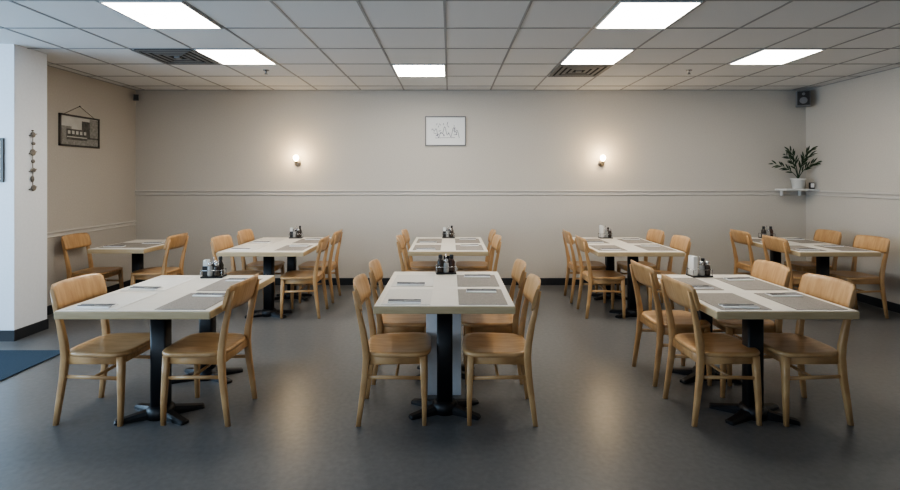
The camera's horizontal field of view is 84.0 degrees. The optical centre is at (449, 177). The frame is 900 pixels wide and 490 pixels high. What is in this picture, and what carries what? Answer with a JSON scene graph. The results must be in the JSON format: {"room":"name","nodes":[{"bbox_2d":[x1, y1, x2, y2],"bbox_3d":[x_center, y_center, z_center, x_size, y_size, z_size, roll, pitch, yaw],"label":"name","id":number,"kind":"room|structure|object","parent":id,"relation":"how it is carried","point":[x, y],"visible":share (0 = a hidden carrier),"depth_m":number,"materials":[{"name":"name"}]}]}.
{"room":"eatery","nodes":[
{"label":"eatery","id":0,"kind":"room"},
{"bbox_2d":[47,66,135,305],"bbox_3d":[-4.660,0.138,6.200,0.200,2.825,2.100,0,0,0],"label":"wall","id":1,"kind":"structure","parent":0,"point":[86,187],"depth_m":6.36,"materials":[{"name":"beige paint"}]},
{"bbox_2d":[58,106,99,148],"bbox_3d":[-4.549,-0.634,6.150,0.022,0.508,0.660,0,0,0],"label":"framed photograph","id":2,"kind":"object","parent":1,"relation":"attached to","point":[73,130],"visible":1,"depth_m":6.12,"materials":[{"name":"grey"}]},
{"bbox_2d":[47,280,130,314],"bbox_3d":[-4.553,1.500,6.192,0.015,0.100,2.085,0,0,0],"label":"baseboard","id":3,"kind":"structure","parent":1,"relation":"attached to","point":[115,287],"depth_m":6.73,"materials":[{"name":"grey"}]},
{"bbox_2d":[47,220,135,237],"bbox_3d":[-4.548,0.648,6.190,0.024,0.073,2.080,0,0,0],"label":"trim","id":4,"kind":"structure","parent":1,"relation":"attached to","point":[52,234],"depth_m":6.32,"materials":[{"name":"grey paint"}]},
{"bbox_2d":[0,285,899,489],"bbox_3d":[-0.520,1.600,2.725,11.760,0.100,9.450,0,0,0],"label":"floor","id":5,"kind":"structure","parent":0,"point":[603,424],"depth_m":3.16,"materials":[{"name":"plastic"}]},
{"bbox_2d":[0,44,46,329],"bbox_3d":[-5.175,0.137,4.955,2.050,2.825,0.390,0,0,0],"label":"wall partition","id":6,"kind":"structure","parent":5,"relation":"on","point":[23,71],"depth_m":4.85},
{"bbox_2d":[0,350,59,380],"bbox_3d":[-4.620,1.544,3.020,2.400,0.012,2.900,0,0,0],"label":"entrance mat","id":7,"kind":"object","parent":5,"relation":"on","point":[12,362],"visible":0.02,"depth_m":4.24,"materials":[{"name":"blue carpet"}]},
{"bbox_2d":[61,233,123,288],"bbox_3d":[-4.239,1.107,5.949,0.513,0.886,0.436,0,0,-1],"label":"dining chair","id":8,"kind":"object","parent":5,"relation":"on","point":[76,240],"visible":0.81,"depth_m":5.96,"materials":[{"name":"brown wood"}]},
{"bbox_2d":[50,273,149,426],"bbox_3d":[-2.269,1.107,3.331,0.513,0.886,0.436,0,0,2],"label":"dining chair","id":9,"kind":"object","parent":5,"relation":"on","point":[117,349],"visible":0.86,"depth_m":3.19,"materials":[{"name":"brown wood"}]},
{"bbox_2d":[87,240,164,283],"bbox_3d":[-3.760,1.175,6.060,0.640,0.750,0.880,0,0,0],"label":"dining table","id":10,"kind":"object","parent":5,"relation":"on","point":[137,253],"visible":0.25,"depth_m":5.78,"materials":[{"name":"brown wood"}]},
{"bbox_2d":[98,243,141,247],"bbox_3d":[-3.880,0.798,5.950,0.310,0.003,0.430,0,0,0],"label":"place mat","id":11,"kind":"object","parent":10,"relation":"on","point":[125,244],"visible":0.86,"depth_m":5.99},
{"bbox_2d":[124,243,164,247],"bbox_3d":[-3.640,0.798,5.950,0.310,0.003,0.430,0,0,0],"label":"place mat","id":12,"kind":"object","parent":10,"relation":"on","point":[136,245],"visible":0.79,"depth_m":5.90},
{"bbox_2d":[130,233,188,285],"bbox_3d":[-3.451,1.107,5.949,0.513,0.886,0.436,0,0,1],"label":"dining chair","id":13,"kind":"object","parent":5,"relation":"on","point":[179,240],"visible":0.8,"depth_m":5.86,"materials":[{"name":"brown wood"}]},
{"bbox_2d":[54,275,274,425],"bbox_3d":[-1.910,1.175,3.560,0.940,0.750,1.120,0,0,0],"label":"dining table","id":14,"kind":"object","parent":5,"relation":"on","point":[160,320],"visible":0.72,"depth_m":3.23,"materials":[{"name":"laminate"}]},
{"bbox_2d":[65,293,157,309],"bbox_3d":[-2.180,0.798,3.250,0.310,0.003,0.430,0,0,0],"label":"place mat","id":15,"kind":"object","parent":14,"relation":"on","point":[122,299],"visible":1,"depth_m":3.25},
{"bbox_2d":[75,304,117,307],"bbox_3d":[-2.192,0.790,3.100,0.215,0.013,0.085,0,0,1],"label":"cutlery set","id":16,"kind":"object","parent":15,"relation":"on","point":[81,305],"visible":1,"depth_m":3.08,"materials":[{"name":"metal"}]},
{"bbox_2d":[120,279,192,290],"bbox_3d":[-2.180,0.798,3.750,0.310,0.003,0.430,0,0,0],"label":"place mat","id":17,"kind":"object","parent":14,"relation":"on","point":[166,284],"visible":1,"depth_m":3.78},
{"bbox_2d":[128,286,162,289],"bbox_3d":[-2.192,0.790,3.600,0.215,0.013,0.085,0,0,6],"label":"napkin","id":18,"kind":"object","parent":17,"relation":"on","point":[133,287],"visible":1,"depth_m":3.58,"materials":[{"name":"white paper"}]},
{"bbox_2d":[154,293,223,309],"bbox_3d":[-1.640,0.798,3.250,0.310,0.003,0.430,0,0,0],"label":"place mat","id":19,"kind":"object","parent":14,"relation":"on","point":[187,302],"visible":0.79,"depth_m":3.18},
{"bbox_2d":[192,292,224,296],"bbox_3d":[-1.627,0.790,3.400,0.215,0.013,0.085,0,0,5],"label":"cutlery set","id":20,"kind":"object","parent":19,"relation":"on","point":[201,294],"visible":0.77,"depth_m":3.37,"materials":[{"name":"metal"}]},
{"bbox_2d":[200,256,226,277],"bbox_3d":[-1.910,0.718,4.040,0.170,0.165,0.110,0,0,-5],"label":"condiment caddy","id":21,"kind":"object","parent":14,"relation":"on","point":[214,269],"visible":1,"depth_m":4.00,"materials":[{"name":"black metal"}]},
{"bbox_2d":[197,279,261,290],"bbox_3d":[-1.640,0.798,3.750,0.310,0.003,0.430,0,0,0],"label":"place mat","id":22,"kind":"object","parent":14,"relation":"on","point":[221,285],"visible":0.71,"depth_m":3.67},
{"bbox_2d":[160,274,259,426],"bbox_3d":[-1.581,1.107,3.329,0.513,0.886,0.436,0,0,2],"label":"dining chair","id":23,"kind":"object","parent":5,"relation":"on","point":[208,349],"visible":1,"depth_m":3.18,"materials":[{"name":"brown wood"}]},
{"bbox_2d":[210,235,262,307],"bbox_3d":[-2.409,1.107,5.721,0.513,0.886,0.436,0,0,2],"label":"dining chair","id":24,"kind":"object","parent":5,"relation":"on","point":[222,242],"visible":0.48,"depth_m":5.78,"materials":[{"name":"brown wood"}]},
{"bbox_2d":[237,229,284,299],"bbox_3d":[-2.409,1.107,6.400,0.513,0.886,0.436,0,0,-1],"label":"dining chair","id":25,"kind":"object","parent":5,"relation":"on","point":[246,235],"visible":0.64,"depth_m":6.35,"materials":[{"name":"brown wood"}]},
{"bbox_2d":[217,237,331,317],"bbox_3d":[-2.050,1.175,6.075,0.940,0.750,1.350,0,0,0],"label":"dining table","id":26,"kind":"object","parent":5,"relation":"on","point":[267,252],"visible":0.78,"depth_m":5.62,"materials":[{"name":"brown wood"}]},
{"bbox_2d":[225,245,266,250],"bbox_3d":[-2.320,0.798,5.720,0.310,0.003,0.430,0,0,0],"label":"place mat","id":27,"kind":"object","parent":26,"relation":"on","point":[253,247],"visible":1,"depth_m":5.73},
{"bbox_2d":[250,239,283,242],"bbox_3d":[-2.320,0.798,6.340,0.310,0.003,0.430,0,0,0],"label":"place mat","id":28,"kind":"object","parent":26,"relation":"on","point":[271,240],"visible":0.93,"depth_m":6.38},
{"bbox_2d":[274,245,312,250],"bbox_3d":[-1.780,0.798,5.720,0.310,0.003,0.430,0,0,0],"label":"place mat","id":29,"kind":"object","parent":26,"relation":"on","point":[287,247],"visible":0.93,"depth_m":5.65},
{"bbox_2d":[289,226,302,238],"bbox_3d":[-2.050,0.718,6.660,0.170,0.165,0.110,0,0,-4],"label":"condiment caddy","id":30,"kind":"object","parent":26,"relation":"on","point":[296,233],"visible":1,"depth_m":6.62,"materials":[{"name":"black metal"}]},
{"bbox_2d":[293,239,318,242],"bbox_3d":[-1.780,0.798,6.340,0.310,0.003,0.430,0,0,0],"label":"place mat","id":31,"kind":"object","parent":26,"relation":"on","point":[301,240],"visible":0.79,"depth_m":6.28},
{"bbox_2d":[280,235,329,318],"bbox_3d":[-1.651,1.107,5.721,0.513,0.886,0.436,0,0,-1],"label":"dining chair","id":32,"kind":"object","parent":5,"relation":"on","point":[295,277],"visible":1,"depth_m":5.54,"materials":[{"name":"brown wood"}]},
{"bbox_2d":[298,229,342,302],"bbox_3d":[-1.651,1.107,6.400,0.513,0.886,0.436,0,0,0],"label":"dining chair","id":33,"kind":"object","parent":5,"relation":"on","point":[336,238],"visible":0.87,"depth_m":6.25,"materials":[{"name":"brown wood"}]},
{"bbox_2d":[352,273,431,426],"bbox_3d":[-0.379,1.107,3.329,0.513,0.886,0.436,0,0,-2],"label":"dining chair","id":34,"kind":"object","parent":5,"relation":"on","point":[409,347],"visible":1,"depth_m":3.15,"materials":[{"name":"brown wood"}]},
{"bbox_2d":[369,259,425,384],"bbox_3d":[-0.379,1.107,3.959,0.513,0.886,0.436,0,0,-2],"label":"dining chair","id":35,"kind":"object","parent":5,"relation":"on","point":[386,323],"visible":0.59,"depth_m":3.78,"materials":[{"name":"brown wood"}]},
{"bbox_2d":[396,234,435,271],"bbox_3d":[-0.359,1.107,5.750,0.513,0.886,0.436,0,0,0],"label":"dining chair","id":36,"kind":"object","parent":5,"relation":"on","point":[400,242],"visible":0.39,"depth_m":5.87,"materials":[{"name":"brown wood"}]},
{"bbox_2d":[401,229,436,269],"bbox_3d":[-0.359,1.107,6.381,0.513,0.886,0.436,0,0,1],"label":"dining chair","id":37,"kind":"object","parent":5,"relation":"on","point":[412,265],"visible":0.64,"depth_m":6.33,"materials":[{"name":"brown wood"}]},
{"bbox_2d":[373,272,515,419],"bbox_3d":[-0.035,1.175,3.700,0.890,0.750,1.160,0,0,0],"label":"dining table","id":38,"kind":"object","parent":5,"relation":"on","point":[446,370],"visible":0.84,"depth_m":3.30,"materials":[{"name":"laminate"}]},
{"bbox_2d":[381,289,432,304],"bbox_3d":[-0.280,0.798,3.370,0.310,0.003,0.430,0,0,0],"label":"place mat","id":39,"kind":"object","parent":38,"relation":"on","point":[425,295],"visible":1,"depth_m":3.39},
{"bbox_2d":[388,299,421,303],"bbox_3d":[-0.292,0.790,3.220,0.215,0.013,0.085,0,0,3],"label":"cutlery set","id":40,"kind":"object","parent":39,"relation":"on","point":[417,301],"visible":1,"depth_m":3.20,"materials":[{"name":"metal"}]},
{"bbox_2d":[391,275,434,286],"bbox_3d":[-0.280,0.798,3.900,0.310,0.003,0.430,0,0,0],"label":"place mat","id":41,"kind":"object","parent":38,"relation":"on","point":[429,279],"visible":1,"depth_m":3.93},
{"bbox_2d":[396,282,425,285],"bbox_3d":[-0.292,0.790,3.750,0.215,0.013,0.085,0,0,5],"label":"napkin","id":42,"kind":"object","parent":41,"relation":"on","point":[398,283],"visible":1,"depth_m":3.73,"materials":[{"name":"white paper"}]},
{"bbox_2d":[435,254,456,274],"bbox_3d":[-0.035,0.718,4.200,0.170,0.165,0.110,0,0,-5],"label":"condiment caddy","id":43,"kind":"object","parent":38,"relation":"on","point":[447,266],"visible":1,"depth_m":4.17,"materials":[{"name":"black metal"}]},
{"bbox_2d":[457,275,499,286],"bbox_3d":[0.210,0.798,3.900,0.310,0.003,0.430,0,0,0],"label":"place mat","id":44,"kind":"object","parent":38,"relation":"on","point":[462,281],"visible":0.93,"depth_m":3.85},
{"bbox_2d":[464,274,490,277],"bbox_3d":[0.223,0.790,4.050,0.215,0.013,0.085,0,0,4],"label":"cutlery set","id":45,"kind":"object","parent":44,"relation":"on","point":[465,275],"visible":1,"depth_m":4.03,"materials":[{"name":"white paper"}]},
{"bbox_2d":[458,289,507,304],"bbox_3d":[0.210,0.798,3.370,0.310,0.003,0.430,0,0,0],"label":"place mat","id":46,"kind":"object","parent":38,"relation":"on","point":[464,298],"visible":0.93,"depth_m":3.31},
{"bbox_2d":[466,289,496,292],"bbox_3d":[0.223,0.790,3.520,0.215,0.013,0.085,0,0,5],"label":"cutlery set","id":47,"kind":"object","parent":46,"relation":"on","point":[467,290],"visible":1,"depth_m":3.50,"materials":[{"name":"metal"}]},
{"bbox_2d":[408,237,487,259],"bbox_3d":[-0.020,1.175,6.115,0.880,0.750,1.330,0,0,0],"label":"dining table","id":48,"kind":"object","parent":5,"relation":"on","point":[448,247],"visible":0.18,"depth_m":5.52,"materials":[{"name":"laminate"}]},
{"bbox_2d":[413,245,440,249],"bbox_3d":[-0.260,0.798,5.750,0.310,0.003,0.430,0,0,0],"label":"place mat","id":49,"kind":"object","parent":48,"relation":"on","point":[437,247],"visible":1,"depth_m":5.82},
{"bbox_2d":[416,239,441,242],"bbox_3d":[-0.260,0.798,6.360,0.310,0.003,0.430,0,0,0],"label":"place mat","id":50,"kind":"object","parent":48,"relation":"on","point":[418,240],"visible":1,"depth_m":6.38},
{"bbox_2d":[442,225,454,237],"bbox_3d":[-0.020,0.718,6.690,0.170,0.165,0.110,0,0,-1],"label":"condiment caddy","id":51,"kind":"object","parent":48,"relation":"on","point":[449,232],"visible":1,"depth_m":6.65,"materials":[{"name":"silver metal"}]},
{"bbox_2d":[455,239,479,242],"bbox_3d":[0.220,0.798,6.360,0.310,0.003,0.430,0,0,0],"label":"place mat","id":52,"kind":"object","parent":48,"relation":"on","point":[456,240],"visible":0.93,"depth_m":6.28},
{"bbox_2d":[455,245,483,249],"bbox_3d":[0.220,0.798,5.750,0.310,0.003,0.430,0,0,0],"label":"place mat","id":53,"kind":"object","parent":48,"relation":"on","point":[458,247],"visible":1,"depth_m":5.73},
{"bbox_2d":[456,229,495,269],"bbox_3d":[0.329,1.107,6.380,0.513,0.886,0.436,0,0,0],"label":"dining chair","id":54,"kind":"object","parent":5,"relation":"on","point":[461,265],"visible":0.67,"depth_m":6.37,"materials":[{"name":"brown wood"}]},
{"bbox_2d":[456,234,501,271],"bbox_3d":[0.329,1.107,5.751,0.513,0.886,0.436,0,0,-2],"label":"dining chair","id":55,"kind":"object","parent":5,"relation":"on","point":[496,242],"visible":0.35,"depth_m":5.87,"materials":[{"name":"brown wood"}]},
{"bbox_2d":[461,259,526,384],"bbox_3d":[0.339,1.107,3.960,0.513,0.886,0.436,0,0,0],"label":"dining chair","id":56,"kind":"object","parent":5,"relation":"on","point":[489,323],"visible":0.76,"depth_m":3.78,"materials":[{"name":"brown wood"}]},
{"bbox_2d":[462,273,540,426],"bbox_3d":[0.339,1.107,3.329,0.513,0.886,0.436,0,0,2],"label":"dining chair","id":57,"kind":"object","parent":5,"relation":"on","point":[479,347],"visible":1,"depth_m":3.15,"materials":[{"name":"brown wood"}]},
{"bbox_2d":[562,229,605,302],"bbox_3d":[1.711,1.107,6.401,0.513,0.886,0.436,0,0,2],"label":"dining chair","id":58,"kind":"object","parent":5,"relation":"on","point":[573,265],"visible":0.8,"depth_m":6.23,"materials":[{"name":"brown wood"}]},
{"bbox_2d":[575,235,625,318],"bbox_3d":[1.711,1.107,5.720,0.513,0.886,0.436,0,0,0],"label":"dining chair","id":59,"kind":"object","parent":5,"relation":"on","point":[593,277],"visible":1,"depth_m":5.54,"materials":[{"name":"brown wood"}]},
{"bbox_2d":[572,237,684,317],"bbox_3d":[2.070,1.175,6.075,0.940,0.750,1.350,0,0,0],"label":"dining table","id":60,"kind":"object","parent":5,"relation":"on","point":[633,252],"visible":0.55,"depth_m":5.63,"materials":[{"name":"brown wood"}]},
{"bbox_2d":[598,225,612,238],"bbox_3d":[2.070,0.716,6.660,0.170,0.168,0.110,0,0,0],"label":"condiment caddy","id":61,"kind":"object","parent":60,"relation":"on","point":[608,234],"visible":1,"depth_m":6.62,"materials":[{"name":"silver metal"}]},
{"bbox_2d":[589,245,627,250],"bbox_3d":[1.800,0.798,5.720,0.310,0.003,0.430,0,0,0],"label":"place mat","id":62,"kind":"object","parent":60,"relation":"on","point":[597,247],"visible":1,"depth_m":5.73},
{"bbox_2d":[618,239,651,242],"bbox_3d":[2.340,0.798,6.340,0.310,0.003,0.430,0,0,0],"label":"place mat","id":63,"kind":"object","parent":60,"relation":"on","point":[640,240],"visible":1,"depth_m":6.28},
{"bbox_2d":[634,245,676,250],"bbox_3d":[2.340,0.798,5.720,0.310,0.003,0.430,0,0,0],"label":"place mat","id":64,"kind":"object","parent":60,"relation":"on","point":[649,248],"visible":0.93,"depth_m":5.65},
{"bbox_2d":[616,229,664,302],"bbox_3d":[2.429,1.107,6.401,0.513,0.886,0.436,0,0,-2],"label":"dining chair","id":65,"kind":"object","parent":5,"relation":"on","point":[657,236],"visible":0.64,"depth_m":6.41,"materials":[{"name":"brown wood"}]},
{"bbox_2d":[638,235,690,311],"bbox_3d":[2.429,1.107,5.719,0.513,0.886,0.436,0,0,1],"label":"dining chair","id":66,"kind":"object","parent":5,"relation":"on","point":[678,242],"visible":0.38,"depth_m":5.70,"materials":[{"name":"brown wood"}]},
{"bbox_2d":[629,260,711,386],"bbox_3d":[1.721,1.107,3.929,0.513,0.886,0.436,0,0,-2],"label":"dining chair","id":67,"kind":"object","parent":5,"relation":"on","point":[656,320],"visible":0.87,"depth_m":3.81,"materials":[{"name":"brown wood"}]},
{"bbox_2d":[660,274,761,426],"bbox_3d":[1.721,1.107,3.329,0.513,0.886,0.436,0,0,-2],"label":"dining chair","id":68,"kind":"object","parent":5,"relation":"on","point":[705,348],"visible":1,"depth_m":3.18,"materials":[{"name":"brown wood"}]},
{"bbox_2d":[729,229,753,275],"bbox_3d":[3.911,1.107,6.381,0.513,0.886,0.436,0,0,1],"label":"dining chair","id":69,"kind":"object","parent":5,"relation":"on","point":[742,237],"visible":0.53,"depth_m":6.37,"materials":[{"name":"brown wood"}]},
{"bbox_2d":[713,260,790,385],"bbox_3d":[2.309,1.107,3.929,0.513,0.886,0.436,0,0,2],"label":"dining chair","id":70,"kind":"object","parent":5,"relation":"on","point":[769,271],"visible":0.5,"depth_m":3.81,"materials":[{"name":"brown wood"}]},
{"bbox_2d":[657,275,858,425],"bbox_3d":[2.030,1.175,3.575,0.860,0.750,1.150,0,0,0],"label":"dining table","id":71,"kind":"object","parent":5,"relation":"on","point":[743,411],"visible":0.48,"depth_m":3.23,"materials":[{"name":"laminate"}]},
{"bbox_2d":[658,278,723,289],"bbox_3d":[1.800,0.798,3.780,0.310,0.003,0.430,0,0,0],"label":"place mat","id":72,"kind":"object","parent":71,"relation":"on","point":[691,281],"visible":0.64,"depth_m":3.81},
{"bbox_2d":[693,285,713,288],"bbox_3d":[1.788,0.790,3.630,0.215,0.013,0.085,0,0,-3],"label":"cutlery set","id":73,"kind":"object","parent":72,"relation":"on","point":[696,286],"visible":0.55,"depth_m":3.60,"materials":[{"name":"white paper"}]},
{"bbox_2d":[686,255,712,277],"bbox_3d":[2.030,0.716,4.070,0.170,0.168,0.110,0,0,-4],"label":"condiment caddy","id":74,"kind":"object","parent":71,"relation":"on","point":[704,266],"visible":1,"depth_m":4.03,"materials":[{"name":"silver metal"}]},
{"bbox_2d":[697,293,771,309],"bbox_3d":[1.800,0.798,3.250,0.310,0.003,0.430,0,0,0],"label":"place mat","id":75,"kind":"object","parent":71,"relation":"on","point":[713,299],"visible":0.86,"depth_m":3.25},
{"bbox_2d":[718,304,759,307],"bbox_3d":[1.788,0.790,3.100,0.215,0.013,0.085,0,0,3],"label":"cutlery set","id":76,"kind":"object","parent":75,"relation":"on","point":[722,305],"visible":1,"depth_m":3.08,"materials":[{"name":"metal"}]},
{"bbox_2d":[714,278,787,289],"bbox_3d":[2.260,0.798,3.780,0.310,0.003,0.430,0,0,0],"label":"place mat","id":77,"kind":"object","parent":71,"relation":"on","point":[756,284],"visible":0.86,"depth_m":3.74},
{"bbox_2d":[723,277,754,280],"bbox_3d":[2.272,0.790,3.930,0.215,0.013,0.085,0,0,-5],"label":"cutlery set","id":78,"kind":"object","parent":77,"relation":"on","point":[727,278],"visible":1,"depth_m":3.91,"materials":[{"name":"white paper"}]},
{"bbox_2d":[754,293,847,309],"bbox_3d":[2.260,0.798,3.250,0.310,0.003,0.430,0,0,0],"label":"place mat","id":79,"kind":"object","parent":71,"relation":"on","point":[805,302],"visible":0.93,"depth_m":3.18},
{"bbox_2d":[765,292,802,296],"bbox_3d":[2.272,0.790,3.400,0.215,0.013,0.085,0,0,-2],"label":"cutlery set","id":80,"kind":"object","parent":79,"relation":"on","point":[783,294],"visible":1,"depth_m":3.37,"materials":[{"name":"metal"}]},
{"bbox_2d":[761,235,808,290],"bbox_3d":[3.911,1.107,5.700,0.513,0.886,0.436,0,0,0],"label":"dining chair","id":81,"kind":"object","parent":5,"relation":"on","point":[772,243],"visible":0.4,"depth_m":5.61,"materials":[{"name":"brown wood"}]},
{"bbox_2d":[730,237,880,275],"bbox_3d":[4.220,1.175,6.075,0.880,0.750,1.350,0,0,0],"label":"dining table","id":82,"kind":"object","parent":5,"relation":"on","point":[822,257],"visible":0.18,"depth_m":5.62,"materials":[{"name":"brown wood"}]},
{"bbox_2d":[758,226,775,237],"bbox_3d":[4.220,0.718,6.660,0.170,0.165,0.110,0,0,2],"label":"condiment caddy","id":83,"kind":"object","parent":82,"relation":"on","point":[769,232],"visible":0.76,"depth_m":6.63,"materials":[{"name":"silver metal"}]},
{"bbox_2d":[786,239,822,242],"bbox_3d":[4.460,0.798,6.340,0.310,0.003,0.430,0,0,0],"label":"place mat","id":84,"kind":"object","parent":82,"relation":"on","point":[805,240],"visible":0.79,"depth_m":6.28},
{"bbox_2d":[789,245,825,250],"bbox_3d":[3.980,0.798,5.700,0.310,0.003,0.430,0,0,0],"label":"place mat","id":85,"kind":"object","parent":82,"relation":"on","point":[793,247],"visible":0.57,"depth_m":5.73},
{"bbox_2d":[814,245,869,250],"bbox_3d":[4.460,0.798,5.700,0.310,0.003,0.430,0,0,0],"label":"place mat","id":86,"kind":"object","parent":82,"relation":"on","point":[845,248],"visible":0.79,"depth_m":5.65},
{"bbox_2d":[764,273,855,426],"bbox_3d":[2.309,1.107,3.331,0.513,0.886,0.436,0,0,-2],"label":"dining chair","id":87,"kind":"object","parent":5,"relation":"on","point":[788,349],"visible":0.81,"depth_m":3.17,"materials":[{"name":"brown wood"}]},
{"bbox_2d":[784,229,841,273],"bbox_3d":[4.609,1.107,6.379,0.513,0.886,0.436,0,0,2],"label":"dining chair","id":88,"kind":"object","parent":5,"relation":"on","point":[821,235],"visible":0.59,"depth_m":6.33,"materials":[{"name":"brown wood"}]},
{"bbox_2d":[830,235,889,318],"bbox_3d":[4.609,1.107,5.702,0.513,0.886,0.436,0,0,-3],"label":"dining chair","id":89,"kind":"object","parent":5,"relation":"on","point":[874,243],"visible":0.77,"depth_m":5.58,"materials":[{"name":"brown wood"}]},
{"bbox_2d":[0,1,899,89],"bbox_3d":[-0.520,-1.325,2.725,11.760,0.100,9.450,0,0,0],"label":"ceiling","id":90,"kind":"structure","parent":0,"point":[80,14],"depth_m":4.67,"materials":[{"name":"tile"}]},
{"bbox_2d":[99,1,221,28],"bbox_3d":[-2.228,-1.269,3.915,0.597,0.012,0.639,0,0,0],"label":"ceiling light panel","id":91,"kind":"object","parent":90,"relation":"in","point":[152,14],"depth_m":3.87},
{"bbox_2d":[131,49,219,64],"bbox_3d":[-2.852,-1.264,5.249,0.594,0.022,0.628,0,0,0],"label":"ceiling vent","id":92,"kind":"object","parent":90,"relation":"in","point":[165,56],"depth_m":5.19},
{"bbox_2d":[194,49,276,64],"bbox_3d":[-2.228,-1.269,5.250,0.597,0.012,0.639,0,0,0],"label":"ceiling light panel","id":93,"kind":"object","parent":90,"relation":"in","point":[223,56],"depth_m":5.21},
{"bbox_2d":[392,64,445,76],"bbox_3d":[-0.352,-1.269,5.916,0.597,0.012,0.639,0,0,0],"label":"ceiling light panel","id":94,"kind":"object","parent":90,"relation":"in","point":[402,70],"depth_m":5.89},
{"bbox_2d":[0,0,899,89],"bbox_3d":[-0.520,-1.273,2.725,11.360,0.006,9.050,0,0,0],"label":"grid","id":95,"kind":"object","parent":90,"relation":"attached to","point":[271,1],"depth_m":4.76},
{"bbox_2d":[548,65,611,76],"bbox_3d":[1.522,-1.264,5.916,0.594,0.022,0.628,0,0,0],"label":"ceiling vent","id":96,"kind":"object","parent":90,"relation":"in","point":[562,70],"depth_m":5.91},
{"bbox_2d":[560,49,634,64],"bbox_3d":[1.522,-1.269,5.250,0.597,0.012,0.639,0,0,0],"label":"ceiling light panel","id":97,"kind":"object","parent":90,"relation":"in","point":[576,56],"depth_m":5.21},
{"bbox_2d":[595,1,702,28],"bbox_3d":[1.522,-1.269,3.915,0.597,0.012,0.639,0,0,0],"label":"ceiling light panel","id":98,"kind":"object","parent":90,"relation":"in","point":[626,14],"depth_m":3.87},
{"bbox_2d":[728,49,824,64],"bbox_3d":[3.398,-1.269,5.250,0.597,0.012,0.639,0,0,0],"label":"ceiling light panel","id":99,"kind":"object","parent":90,"relation":"in","point":[765,56],"depth_m":5.21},
{"bbox_2d":[136,90,805,277],"bbox_3d":[0.300,0.138,7.350,10.120,2.825,0.200,0,0,0],"label":"wall","id":100,"kind":"structure","parent":0,"point":[186,139],"depth_m":7.25,"materials":[{"name":"paint"}]},
{"bbox_2d":[293,155,300,166],"bbox_3d":[-2.205,-0.248,7.184,0.090,0.167,0.131,0,0,0],"label":"wall sconce","id":101,"kind":"object","parent":100,"relation":"attached to","point":[295,157],"visible":1,"depth_m":7.15,"materials":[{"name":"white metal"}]},
{"bbox_2d":[144,278,640,284],"bbox_3d":[0.300,1.500,7.242,9.720,0.100,0.015,0,0,0],"label":"baseboard","id":102,"kind":"structure","parent":100,"relation":"attached to","point":[343,281],"depth_m":7.24,"materials":[{"name":"grey"}]},
{"bbox_2d":[425,116,465,145],"bbox_3d":[-0.065,-0.680,7.239,0.590,0.430,0.022,0,0,0],"label":"framed sketch","id":103,"kind":"object","parent":100,"relation":"attached to","point":[439,130],"visible":1,"depth_m":7.24,"materials":[{"name":"white"}]},
{"bbox_2d":[135,190,805,194],"bbox_3d":[0.300,0.213,7.238,9.720,0.073,0.024,0,0,0],"label":"trim","id":104,"kind":"structure","parent":100,"relation":"attached to","point":[137,192],"depth_m":7.23,"materials":[{"name":"grey paint"}]},
{"bbox_2d":[598,155,605,166],"bbox_3d":[2.190,-0.248,7.184,0.090,0.167,0.131,0,0,0],"label":"wall sconce","id":105,"kind":"object","parent":100,"relation":"attached to","point":[601,162],"visible":1,"depth_m":7.15,"materials":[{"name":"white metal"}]},
{"bbox_2d":[775,189,818,195],"bbox_3d":[4.925,0.204,7.105,0.470,0.101,0.240,0,0,0],"label":"corner shelf","id":106,"kind":"object","parent":100,"relation":"attached to","point":[781,190],"visible":1,"depth_m":6.99,"materials":[{"name":"white"}]},
{"bbox_2d":[769,146,821,188],"bbox_3d":[4.793,-0.156,7.020,0.693,0.620,0.338,0,0,0],"label":"potted plant","id":107,"kind":"object","parent":106,"relation":"on","point":[797,183],"visible":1,"depth_m":7.04,"materials":[{"name":"green plant"}]},
{"bbox_2d":[806,67,899,303],"bbox_3d":[5.260,0.138,2.725,0.200,2.825,9.050,0,0,0],"label":"wall","id":108,"kind":"structure","parent":0,"point":[854,124],"depth_m":6.32,"materials":[{"name":"paint"}]},
{"bbox_2d":[796,90,810,107],"bbox_3d":[5.024,-1.120,7.119,0.170,0.220,0.259,0,0,32],"label":"wall speaker","id":109,"kind":"object","parent":108,"relation":"attached to","point":[803,98],"visible":1,"depth_m":7.01,"materials":[{"name":"grey"}]},
{"bbox_2d":[805,191,899,199],"bbox_3d":[5.148,0.213,2.715,0.024,0.073,9.030,0,0,0],"label":"trim","id":110,"kind":"structure","parent":108,"relation":"attached to","point":[896,196],"depth_m":6.33,"materials":[{"name":"grey paint"}]},
{"bbox_2d":[857,293,899,312],"bbox_3d":[5.152,1.500,2.717,0.015,0.100,9.035,0,0,0],"label":"baseboard","id":111,"kind":"structure","parent":108,"relation":"attached to","point":[894,307],"depth_m":6.03,"materials":[{"name":"grey"}]},
{"bbox_3d":[-6.300,0.137,1.480,0.200,2.825,6.560,0,0,0],"label":"wall","id":112,"kind":"structure","parent":0,"visible":0},
{"bbox_2d":[0,138,3,181],"bbox_3d":[-4.410,-0.170,4.750,0.340,0.420,0.019,0,0,0],"label":"framed notice","id":113,"kind":"object","parent":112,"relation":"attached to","point":[1,139],"visible":1,"depth_m":4.74,"materials":[{"name":"grey"}]},
{"bbox_2d":[0,319,48,340],"bbox_3d":[-5.168,1.500,4.947,2.065,0.100,0.405,0,0,0],"label":"baseboard","id":114,"kind":"structure","parent":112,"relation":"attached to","point":[5,335],"depth_m":4.85,"materials":[{"name":"grey"}]},
{"bbox_2d":[29,130,36,190],"bbox_3d":[-4.138,-0.172,4.960,0.024,0.605,0.093,0,0,0],"label":"hanging ornament","id":115,"kind":"object","parent":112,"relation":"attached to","point":[32,151],"visible":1,"depth_m":4.96,"materials":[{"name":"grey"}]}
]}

